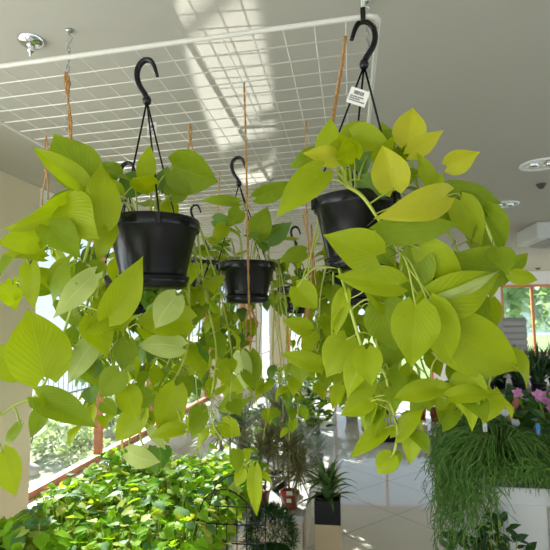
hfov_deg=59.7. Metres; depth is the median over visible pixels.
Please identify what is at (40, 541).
pothos
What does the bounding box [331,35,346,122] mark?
jute twine
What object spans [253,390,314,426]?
spiky plant
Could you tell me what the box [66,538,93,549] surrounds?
pothos
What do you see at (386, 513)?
floor
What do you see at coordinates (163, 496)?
pothos
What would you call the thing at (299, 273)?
pothos
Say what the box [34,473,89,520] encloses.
pothos
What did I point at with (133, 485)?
pothos
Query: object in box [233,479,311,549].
table
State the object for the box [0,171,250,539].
wall
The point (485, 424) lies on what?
plant label
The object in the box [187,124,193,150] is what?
jute twine
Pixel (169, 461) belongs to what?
pothos
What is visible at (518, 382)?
plant
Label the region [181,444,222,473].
pothos
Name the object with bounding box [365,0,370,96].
chain
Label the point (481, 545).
leafy plant
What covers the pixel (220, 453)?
pothos
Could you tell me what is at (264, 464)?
pothos
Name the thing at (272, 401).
dracaena
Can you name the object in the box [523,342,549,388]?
plant
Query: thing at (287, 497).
pot
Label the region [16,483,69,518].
pothos
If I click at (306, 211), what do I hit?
jute twine
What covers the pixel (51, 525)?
pothos
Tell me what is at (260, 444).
dracaena
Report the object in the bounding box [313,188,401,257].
pot
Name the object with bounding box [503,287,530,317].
leafy tree
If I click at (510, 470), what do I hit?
trailing rhipsalis
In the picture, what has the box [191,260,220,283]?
pot
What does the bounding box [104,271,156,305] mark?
pot
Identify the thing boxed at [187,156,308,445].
pothos
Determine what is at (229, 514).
pothos
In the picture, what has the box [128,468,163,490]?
pothos
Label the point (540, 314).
leafy tree
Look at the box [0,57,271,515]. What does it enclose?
pothos
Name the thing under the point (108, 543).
pothos
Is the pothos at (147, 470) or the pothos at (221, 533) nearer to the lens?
the pothos at (221, 533)
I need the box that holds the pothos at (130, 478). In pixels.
[111,473,148,504]
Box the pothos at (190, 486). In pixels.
[151,483,215,540]
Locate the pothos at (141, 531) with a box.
[120,518,194,549]
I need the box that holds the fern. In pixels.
[239,498,301,549]
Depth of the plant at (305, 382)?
6.34 m
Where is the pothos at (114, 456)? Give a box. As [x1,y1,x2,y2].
[82,447,137,480]
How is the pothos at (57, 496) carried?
on the bench
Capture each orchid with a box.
[511,388,549,441]
[513,389,549,435]
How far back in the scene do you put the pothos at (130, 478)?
2.72 m
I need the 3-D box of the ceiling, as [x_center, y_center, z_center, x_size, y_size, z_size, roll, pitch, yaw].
[2.416,-0.732,3.555,8.670,0.150,13.600,-1,-6,9]
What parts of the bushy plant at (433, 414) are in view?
pot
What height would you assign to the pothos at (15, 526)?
0.262 m
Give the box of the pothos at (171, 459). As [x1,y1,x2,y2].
[144,450,177,476]
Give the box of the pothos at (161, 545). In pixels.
[147,540,175,549]
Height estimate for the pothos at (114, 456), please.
0.344 m
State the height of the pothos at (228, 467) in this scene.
0.322 m
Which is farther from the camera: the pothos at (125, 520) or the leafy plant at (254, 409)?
the leafy plant at (254, 409)
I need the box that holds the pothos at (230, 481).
[206,471,250,523]
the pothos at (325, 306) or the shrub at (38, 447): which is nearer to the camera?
the pothos at (325, 306)
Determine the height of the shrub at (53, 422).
0.588 m
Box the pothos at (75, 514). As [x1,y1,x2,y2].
[35,512,105,549]
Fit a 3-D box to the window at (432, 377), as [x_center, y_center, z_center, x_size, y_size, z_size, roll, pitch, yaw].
[1.790,1.403,10.342,3.080,2.240,0.070,-1,-6,9]
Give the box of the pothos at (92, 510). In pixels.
[60,508,106,541]
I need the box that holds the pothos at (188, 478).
[160,477,195,502]
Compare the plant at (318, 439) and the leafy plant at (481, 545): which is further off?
the plant at (318, 439)
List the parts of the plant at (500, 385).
pot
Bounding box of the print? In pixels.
[349,90,363,103]
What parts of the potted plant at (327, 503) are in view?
pot, planter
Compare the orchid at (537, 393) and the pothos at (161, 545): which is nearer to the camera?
the pothos at (161, 545)
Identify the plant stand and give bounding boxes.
[444,432,549,549]
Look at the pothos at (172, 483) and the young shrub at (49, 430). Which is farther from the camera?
the young shrub at (49, 430)
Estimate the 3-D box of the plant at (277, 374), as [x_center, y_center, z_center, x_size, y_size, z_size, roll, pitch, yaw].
[0.033,1.679,7.147,0.580,0.551,0.614,-1,-6,9]
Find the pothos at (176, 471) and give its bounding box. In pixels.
[147,468,182,491]
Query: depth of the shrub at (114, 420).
8.07 m
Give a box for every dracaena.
[190,394,265,456]
[234,404,296,505]
[244,375,323,491]
[255,416,330,509]
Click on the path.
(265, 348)
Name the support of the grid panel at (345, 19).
hanging from the chain at (366, 1)
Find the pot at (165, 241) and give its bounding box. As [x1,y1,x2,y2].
[113,211,199,275]
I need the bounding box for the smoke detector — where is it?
[536,183,546,188]
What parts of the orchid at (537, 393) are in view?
flower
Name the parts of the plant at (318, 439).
pot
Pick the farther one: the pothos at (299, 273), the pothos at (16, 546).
the pothos at (299, 273)
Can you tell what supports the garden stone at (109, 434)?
on the ground
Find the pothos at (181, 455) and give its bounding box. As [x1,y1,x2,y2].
[176,455,199,473]
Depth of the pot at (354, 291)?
1.88 m
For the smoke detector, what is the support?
attached to the ceiling
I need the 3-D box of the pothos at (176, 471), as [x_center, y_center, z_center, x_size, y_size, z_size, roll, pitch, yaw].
[-0.666,1.292,2.856,0.313,0.272,0.312,2,-6,-24]
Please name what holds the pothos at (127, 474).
on the bench
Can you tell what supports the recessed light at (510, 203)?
in the ceiling
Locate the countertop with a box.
[494,385,549,428]
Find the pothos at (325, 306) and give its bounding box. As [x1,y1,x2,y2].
[289,167,417,414]
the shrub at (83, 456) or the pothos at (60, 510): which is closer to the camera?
the pothos at (60, 510)
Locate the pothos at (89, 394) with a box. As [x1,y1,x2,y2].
[67,161,201,445]
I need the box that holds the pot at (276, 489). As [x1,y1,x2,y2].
[269,470,287,491]
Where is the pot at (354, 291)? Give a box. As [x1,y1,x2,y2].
[328,271,366,297]
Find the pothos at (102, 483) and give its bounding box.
[70,480,118,522]
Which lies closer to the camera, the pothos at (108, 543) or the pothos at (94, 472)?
the pothos at (108, 543)
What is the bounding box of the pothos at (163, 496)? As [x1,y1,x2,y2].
[131,494,173,541]
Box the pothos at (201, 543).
[153,515,226,549]
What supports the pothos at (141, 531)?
on the bench
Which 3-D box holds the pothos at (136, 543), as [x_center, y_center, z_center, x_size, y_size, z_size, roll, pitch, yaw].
[-0.536,1.197,1.874,0.304,0.269,0.274,2,-6,-21]
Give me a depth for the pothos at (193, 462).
2.83 m
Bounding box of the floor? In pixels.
[171,395,549,549]
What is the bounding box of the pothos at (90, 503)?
[74,489,134,529]
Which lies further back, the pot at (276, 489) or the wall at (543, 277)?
the wall at (543, 277)
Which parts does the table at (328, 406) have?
panel, panel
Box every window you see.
[28,239,208,500]
[259,290,271,391]
[287,318,433,392]
[501,284,549,353]
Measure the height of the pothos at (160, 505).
0.325 m
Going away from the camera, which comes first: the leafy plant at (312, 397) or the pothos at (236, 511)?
the pothos at (236, 511)
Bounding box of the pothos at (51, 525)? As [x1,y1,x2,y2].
[14,519,60,548]
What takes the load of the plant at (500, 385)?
on the countertop
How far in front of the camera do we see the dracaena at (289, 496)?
3.36 m
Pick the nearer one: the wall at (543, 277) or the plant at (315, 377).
the plant at (315, 377)
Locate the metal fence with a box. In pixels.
[37,359,180,397]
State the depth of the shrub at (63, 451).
6.12 m
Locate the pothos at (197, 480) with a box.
[176,476,230,518]
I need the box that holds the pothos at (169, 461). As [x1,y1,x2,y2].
[130,460,180,480]
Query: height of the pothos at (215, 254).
1.035 m
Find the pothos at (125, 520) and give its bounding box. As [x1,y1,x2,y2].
[86,506,140,544]
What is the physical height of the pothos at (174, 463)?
0.292 m
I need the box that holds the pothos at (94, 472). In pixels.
[71,470,102,496]
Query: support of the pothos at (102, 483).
on the bench
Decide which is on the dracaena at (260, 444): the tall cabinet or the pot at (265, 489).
the pot at (265, 489)
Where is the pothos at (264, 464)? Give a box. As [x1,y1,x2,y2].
[226,447,272,480]
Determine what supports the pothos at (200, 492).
on the bench
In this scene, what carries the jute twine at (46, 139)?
hanging from the grid panel at (345, 19)
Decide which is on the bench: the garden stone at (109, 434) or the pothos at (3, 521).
the pothos at (3, 521)
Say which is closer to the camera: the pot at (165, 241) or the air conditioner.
the pot at (165, 241)
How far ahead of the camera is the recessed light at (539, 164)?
3.01 m
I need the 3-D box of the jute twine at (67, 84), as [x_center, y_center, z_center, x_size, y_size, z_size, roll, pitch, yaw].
[-0.517,-0.424,1.199,0.018,0.172,0.027,-4,-6,28]
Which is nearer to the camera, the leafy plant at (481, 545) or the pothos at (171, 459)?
the leafy plant at (481, 545)
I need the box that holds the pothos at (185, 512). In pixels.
[143,509,199,548]
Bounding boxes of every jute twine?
[41,134,48,205]
[63,71,72,138]
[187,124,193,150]
[218,171,220,212]
[243,83,257,349]
[302,121,316,319]
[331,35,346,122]
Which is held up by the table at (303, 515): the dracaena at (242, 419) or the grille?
the dracaena at (242, 419)
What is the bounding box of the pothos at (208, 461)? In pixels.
[165,451,213,486]
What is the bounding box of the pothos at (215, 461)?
[198,461,231,495]
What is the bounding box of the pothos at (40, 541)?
[0,521,81,549]
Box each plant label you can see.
[483,423,486,445]
[535,423,540,434]
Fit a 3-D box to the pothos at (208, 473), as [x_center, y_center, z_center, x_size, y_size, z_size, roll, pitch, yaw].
[-0.382,1.267,2.826,0.350,0.310,0.316,0,-6,-5]
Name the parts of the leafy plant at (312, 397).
pot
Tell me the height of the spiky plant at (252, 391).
0.601 m
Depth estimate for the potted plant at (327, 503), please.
3.17 m
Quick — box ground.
[29,334,549,487]
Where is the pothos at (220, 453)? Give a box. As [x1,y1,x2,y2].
[204,446,248,467]
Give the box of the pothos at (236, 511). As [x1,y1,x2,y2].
[193,485,248,541]
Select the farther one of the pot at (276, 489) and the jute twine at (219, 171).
the pot at (276, 489)
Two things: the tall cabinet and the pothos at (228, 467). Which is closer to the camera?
the pothos at (228, 467)
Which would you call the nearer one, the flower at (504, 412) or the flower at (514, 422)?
the flower at (514, 422)
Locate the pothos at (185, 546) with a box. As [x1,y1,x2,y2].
[154,539,195,549]
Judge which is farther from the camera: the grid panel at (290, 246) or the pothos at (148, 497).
the grid panel at (290, 246)
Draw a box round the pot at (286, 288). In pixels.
[280,286,301,307]
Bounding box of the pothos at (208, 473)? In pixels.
[181,462,228,496]
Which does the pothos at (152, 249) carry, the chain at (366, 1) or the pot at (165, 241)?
the pot at (165, 241)
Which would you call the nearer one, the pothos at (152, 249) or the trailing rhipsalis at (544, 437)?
the pothos at (152, 249)
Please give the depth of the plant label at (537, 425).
2.58 m
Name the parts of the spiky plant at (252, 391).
pot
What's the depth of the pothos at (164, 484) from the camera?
2.69 m
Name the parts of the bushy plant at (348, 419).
pot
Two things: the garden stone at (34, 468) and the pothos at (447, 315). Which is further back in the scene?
the garden stone at (34, 468)
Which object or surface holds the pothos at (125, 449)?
on the bench
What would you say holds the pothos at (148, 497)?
on the bench
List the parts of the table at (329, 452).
panel, panel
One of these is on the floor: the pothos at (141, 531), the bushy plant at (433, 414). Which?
the bushy plant at (433, 414)
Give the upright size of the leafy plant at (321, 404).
0.493 m
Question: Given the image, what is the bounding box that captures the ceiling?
[0,0,549,277]
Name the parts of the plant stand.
leg, panel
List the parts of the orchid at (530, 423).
flower, flower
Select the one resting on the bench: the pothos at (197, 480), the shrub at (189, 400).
the pothos at (197, 480)
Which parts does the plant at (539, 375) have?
pot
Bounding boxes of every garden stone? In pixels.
[29,462,40,476]
[103,427,115,438]
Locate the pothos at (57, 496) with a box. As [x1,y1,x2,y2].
[48,479,115,525]
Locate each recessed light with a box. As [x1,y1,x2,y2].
[499,200,519,207]
[519,157,549,170]
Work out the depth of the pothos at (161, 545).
1.77 m
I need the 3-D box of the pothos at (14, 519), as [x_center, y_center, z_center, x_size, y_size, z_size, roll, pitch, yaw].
[-1.165,1.245,2.277,0.291,0.264,0.278,2,-6,-25]
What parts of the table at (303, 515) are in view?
panel, panel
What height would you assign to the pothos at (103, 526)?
0.294 m
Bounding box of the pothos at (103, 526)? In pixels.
[68,518,116,549]
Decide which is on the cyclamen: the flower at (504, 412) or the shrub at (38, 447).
the flower at (504, 412)
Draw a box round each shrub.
[30,389,59,448]
[30,424,91,456]
[40,419,92,451]
[55,425,110,464]
[73,445,108,463]
[83,414,118,429]
[111,420,116,435]
[187,390,201,403]
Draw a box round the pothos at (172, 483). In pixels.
[144,476,184,511]
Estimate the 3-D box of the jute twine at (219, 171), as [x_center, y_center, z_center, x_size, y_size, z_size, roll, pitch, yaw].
[-0.239,-0.334,2.038,0.008,0.217,0.029,2,-6,-27]
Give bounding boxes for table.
[205,426,335,506]
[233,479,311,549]
[246,398,335,427]
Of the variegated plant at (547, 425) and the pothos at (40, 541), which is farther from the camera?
the variegated plant at (547, 425)
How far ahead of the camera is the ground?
8.53 m
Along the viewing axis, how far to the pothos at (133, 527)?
2.03 m
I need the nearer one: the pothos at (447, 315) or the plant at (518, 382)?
the pothos at (447, 315)
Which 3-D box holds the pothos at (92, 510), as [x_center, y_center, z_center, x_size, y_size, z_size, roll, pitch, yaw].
[-0.905,1.240,2.248,0.292,0.265,0.278,-1,-6,0]
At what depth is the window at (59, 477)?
4.35 m
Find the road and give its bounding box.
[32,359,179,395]
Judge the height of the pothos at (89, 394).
0.952 m
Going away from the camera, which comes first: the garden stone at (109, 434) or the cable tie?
the cable tie
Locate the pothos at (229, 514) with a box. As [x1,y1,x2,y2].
[190,500,239,544]
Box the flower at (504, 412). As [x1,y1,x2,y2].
[501,409,508,416]
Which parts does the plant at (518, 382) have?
pot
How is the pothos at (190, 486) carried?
on the bench
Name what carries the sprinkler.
attached to the ceiling
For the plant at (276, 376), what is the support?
on the table at (328, 406)
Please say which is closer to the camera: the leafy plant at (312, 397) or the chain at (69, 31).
the chain at (69, 31)
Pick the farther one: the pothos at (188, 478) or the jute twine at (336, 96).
the pothos at (188, 478)
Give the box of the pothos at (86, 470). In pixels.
[72,458,122,493]
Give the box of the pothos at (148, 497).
[96,484,154,536]
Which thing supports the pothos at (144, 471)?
on the bench
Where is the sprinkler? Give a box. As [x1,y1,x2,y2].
[16,32,44,56]
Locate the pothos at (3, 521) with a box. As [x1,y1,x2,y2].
[0,516,6,549]
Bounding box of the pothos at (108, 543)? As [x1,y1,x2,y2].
[83,534,129,549]
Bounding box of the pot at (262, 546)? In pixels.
[251,542,289,549]
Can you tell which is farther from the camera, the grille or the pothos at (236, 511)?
the grille
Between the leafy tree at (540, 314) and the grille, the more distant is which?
the leafy tree at (540, 314)
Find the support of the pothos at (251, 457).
on the bench
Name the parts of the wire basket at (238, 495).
handle, handle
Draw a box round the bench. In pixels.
[220,505,252,549]
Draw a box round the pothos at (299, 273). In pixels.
[269,226,323,382]
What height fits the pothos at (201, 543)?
0.310 m
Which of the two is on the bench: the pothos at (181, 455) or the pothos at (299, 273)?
the pothos at (181, 455)
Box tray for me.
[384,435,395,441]
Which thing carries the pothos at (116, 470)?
on the bench
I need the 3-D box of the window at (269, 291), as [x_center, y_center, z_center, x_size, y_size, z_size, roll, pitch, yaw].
[-0.206,1.454,10.650,0.280,2.240,0.070,-1,-6,9]
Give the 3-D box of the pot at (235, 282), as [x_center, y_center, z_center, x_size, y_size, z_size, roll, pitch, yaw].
[-0.104,0.025,1.793,0.216,0.140,0.216,-1,-6,9]
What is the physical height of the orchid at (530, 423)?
0.406 m
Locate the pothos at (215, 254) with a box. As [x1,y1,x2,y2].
[179,204,243,379]
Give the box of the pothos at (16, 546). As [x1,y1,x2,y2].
[11,542,22,549]
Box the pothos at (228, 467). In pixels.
[210,464,265,515]
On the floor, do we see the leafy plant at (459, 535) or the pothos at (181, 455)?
the leafy plant at (459, 535)
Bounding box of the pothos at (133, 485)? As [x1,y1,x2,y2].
[113,483,165,519]
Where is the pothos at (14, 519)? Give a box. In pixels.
[9,506,52,538]
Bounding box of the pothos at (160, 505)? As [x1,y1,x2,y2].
[111,498,175,548]
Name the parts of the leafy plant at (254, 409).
pot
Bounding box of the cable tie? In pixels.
[360,0,365,23]
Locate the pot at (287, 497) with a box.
[279,488,299,509]
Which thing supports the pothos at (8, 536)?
on the bench
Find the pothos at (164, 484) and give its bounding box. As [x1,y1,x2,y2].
[141,475,180,499]
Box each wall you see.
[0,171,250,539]
[251,271,549,395]
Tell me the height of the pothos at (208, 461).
0.324 m
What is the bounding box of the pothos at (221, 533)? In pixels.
[165,504,240,549]
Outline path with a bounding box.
[33,344,268,439]
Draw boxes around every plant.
[212,391,260,448]
[246,403,284,456]
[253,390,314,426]
[263,368,290,385]
[263,376,287,398]
[280,413,321,460]
[292,387,328,429]
[293,398,335,447]
[296,453,357,549]
[299,377,327,416]
[302,377,328,403]
[302,429,334,466]
[341,402,357,421]
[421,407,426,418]
[429,377,448,421]
[439,529,486,549]
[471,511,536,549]
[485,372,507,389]
[493,373,508,388]
[504,383,548,415]
[508,344,545,390]
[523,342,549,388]
[523,409,549,431]
[526,342,549,390]
[528,343,549,383]
[533,341,549,376]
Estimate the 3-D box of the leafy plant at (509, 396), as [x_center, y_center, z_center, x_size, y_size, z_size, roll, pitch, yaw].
[1.743,0.954,3.345,0.633,0.387,0.561,2,-6,-21]
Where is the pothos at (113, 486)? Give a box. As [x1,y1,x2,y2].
[85,473,152,518]
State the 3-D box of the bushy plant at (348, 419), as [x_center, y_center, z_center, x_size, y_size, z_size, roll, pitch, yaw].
[1.226,2.005,7.687,0.684,0.663,0.739,-2,-6,16]
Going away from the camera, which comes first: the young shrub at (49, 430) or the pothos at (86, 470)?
the pothos at (86, 470)
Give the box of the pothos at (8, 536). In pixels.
[0,514,56,549]
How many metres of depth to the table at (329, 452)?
4.78 m
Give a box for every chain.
[64,28,72,129]
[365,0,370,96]
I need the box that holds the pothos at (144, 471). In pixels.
[109,463,147,480]
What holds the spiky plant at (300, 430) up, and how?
on the table at (329, 452)
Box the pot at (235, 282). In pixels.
[218,259,275,295]
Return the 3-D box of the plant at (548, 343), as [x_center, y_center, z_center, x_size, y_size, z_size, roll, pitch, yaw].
[3.398,1.102,5.877,0.575,0.582,0.668,4,-7,-42]
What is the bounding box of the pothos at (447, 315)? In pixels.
[275,19,536,473]
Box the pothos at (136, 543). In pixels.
[132,541,152,549]
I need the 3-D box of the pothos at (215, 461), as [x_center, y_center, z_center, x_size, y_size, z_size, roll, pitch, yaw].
[-0.338,1.295,2.981,0.312,0.283,0.298,2,-6,-27]
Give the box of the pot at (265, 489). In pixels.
[260,485,270,505]
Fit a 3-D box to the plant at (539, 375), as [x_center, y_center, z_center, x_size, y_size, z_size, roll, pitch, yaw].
[3.088,1.067,5.546,0.558,0.597,0.598,-4,-7,33]
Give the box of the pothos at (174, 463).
[157,459,195,477]
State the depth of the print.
1.04 m
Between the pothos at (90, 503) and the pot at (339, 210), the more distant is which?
the pothos at (90, 503)
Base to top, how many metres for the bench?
0.460 m
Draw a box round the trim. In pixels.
[28,393,224,511]
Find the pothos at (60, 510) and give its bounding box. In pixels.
[17,493,90,541]
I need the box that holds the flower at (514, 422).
[511,419,519,426]
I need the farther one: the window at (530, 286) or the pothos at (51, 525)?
the window at (530, 286)
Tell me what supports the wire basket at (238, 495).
on the bench
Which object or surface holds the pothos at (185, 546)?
on the bench
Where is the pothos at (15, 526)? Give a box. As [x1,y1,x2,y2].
[5,519,19,549]
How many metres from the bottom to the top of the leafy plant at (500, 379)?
0.373 m
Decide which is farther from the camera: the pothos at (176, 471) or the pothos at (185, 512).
the pothos at (176, 471)
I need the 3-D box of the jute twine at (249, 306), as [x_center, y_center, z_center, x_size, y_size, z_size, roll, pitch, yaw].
[-0.072,-0.160,1.305,0.037,0.727,0.078,-1,-6,9]
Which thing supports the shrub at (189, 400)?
on the ground
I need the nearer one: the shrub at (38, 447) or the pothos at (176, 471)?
the pothos at (176, 471)
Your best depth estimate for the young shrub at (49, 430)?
5.07 m
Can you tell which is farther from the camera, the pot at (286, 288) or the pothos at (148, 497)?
the pot at (286, 288)
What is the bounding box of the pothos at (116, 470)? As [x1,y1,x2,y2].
[79,467,128,512]
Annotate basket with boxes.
[196,475,265,549]
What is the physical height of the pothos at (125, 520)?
0.281 m
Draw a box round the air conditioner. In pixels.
[517,221,549,248]
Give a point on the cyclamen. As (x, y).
(504, 412)
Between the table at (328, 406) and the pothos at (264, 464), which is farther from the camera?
the table at (328, 406)
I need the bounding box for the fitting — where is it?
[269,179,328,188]
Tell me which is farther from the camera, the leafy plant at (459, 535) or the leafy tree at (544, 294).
the leafy tree at (544, 294)
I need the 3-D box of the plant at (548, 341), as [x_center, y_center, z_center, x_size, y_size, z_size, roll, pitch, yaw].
[3.237,1.059,5.529,0.604,0.605,0.744,4,-7,-40]
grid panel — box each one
[0,13,380,216]
[195,208,322,255]
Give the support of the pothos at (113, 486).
on the bench
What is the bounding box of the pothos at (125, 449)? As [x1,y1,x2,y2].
[103,448,130,471]
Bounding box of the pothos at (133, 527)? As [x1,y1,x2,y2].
[103,522,153,549]
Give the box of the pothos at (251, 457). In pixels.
[220,456,271,506]
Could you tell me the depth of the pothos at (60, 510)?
2.25 m
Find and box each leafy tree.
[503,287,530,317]
[526,287,549,329]
[533,287,549,323]
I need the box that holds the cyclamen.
[479,409,519,434]
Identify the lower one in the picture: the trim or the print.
the trim
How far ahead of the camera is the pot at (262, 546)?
2.94 m
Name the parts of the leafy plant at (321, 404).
pot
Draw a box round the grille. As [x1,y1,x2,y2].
[529,238,549,248]
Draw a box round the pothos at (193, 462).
[163,460,205,499]
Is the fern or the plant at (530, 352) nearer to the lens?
the fern
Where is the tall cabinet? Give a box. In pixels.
[497,318,529,384]
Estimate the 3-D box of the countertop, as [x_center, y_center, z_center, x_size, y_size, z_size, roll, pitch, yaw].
[3.925,1.740,5.651,3.250,0.740,0.850,-1,-6,9]
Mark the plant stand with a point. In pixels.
(530, 510)
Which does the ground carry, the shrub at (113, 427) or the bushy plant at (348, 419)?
the shrub at (113, 427)
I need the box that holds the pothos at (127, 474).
[101,465,136,490]
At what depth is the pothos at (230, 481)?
2.59 m
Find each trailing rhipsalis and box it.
[419,422,549,549]
[493,432,549,496]
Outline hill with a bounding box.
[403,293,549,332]
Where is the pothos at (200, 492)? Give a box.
[178,487,219,517]
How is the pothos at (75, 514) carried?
on the bench

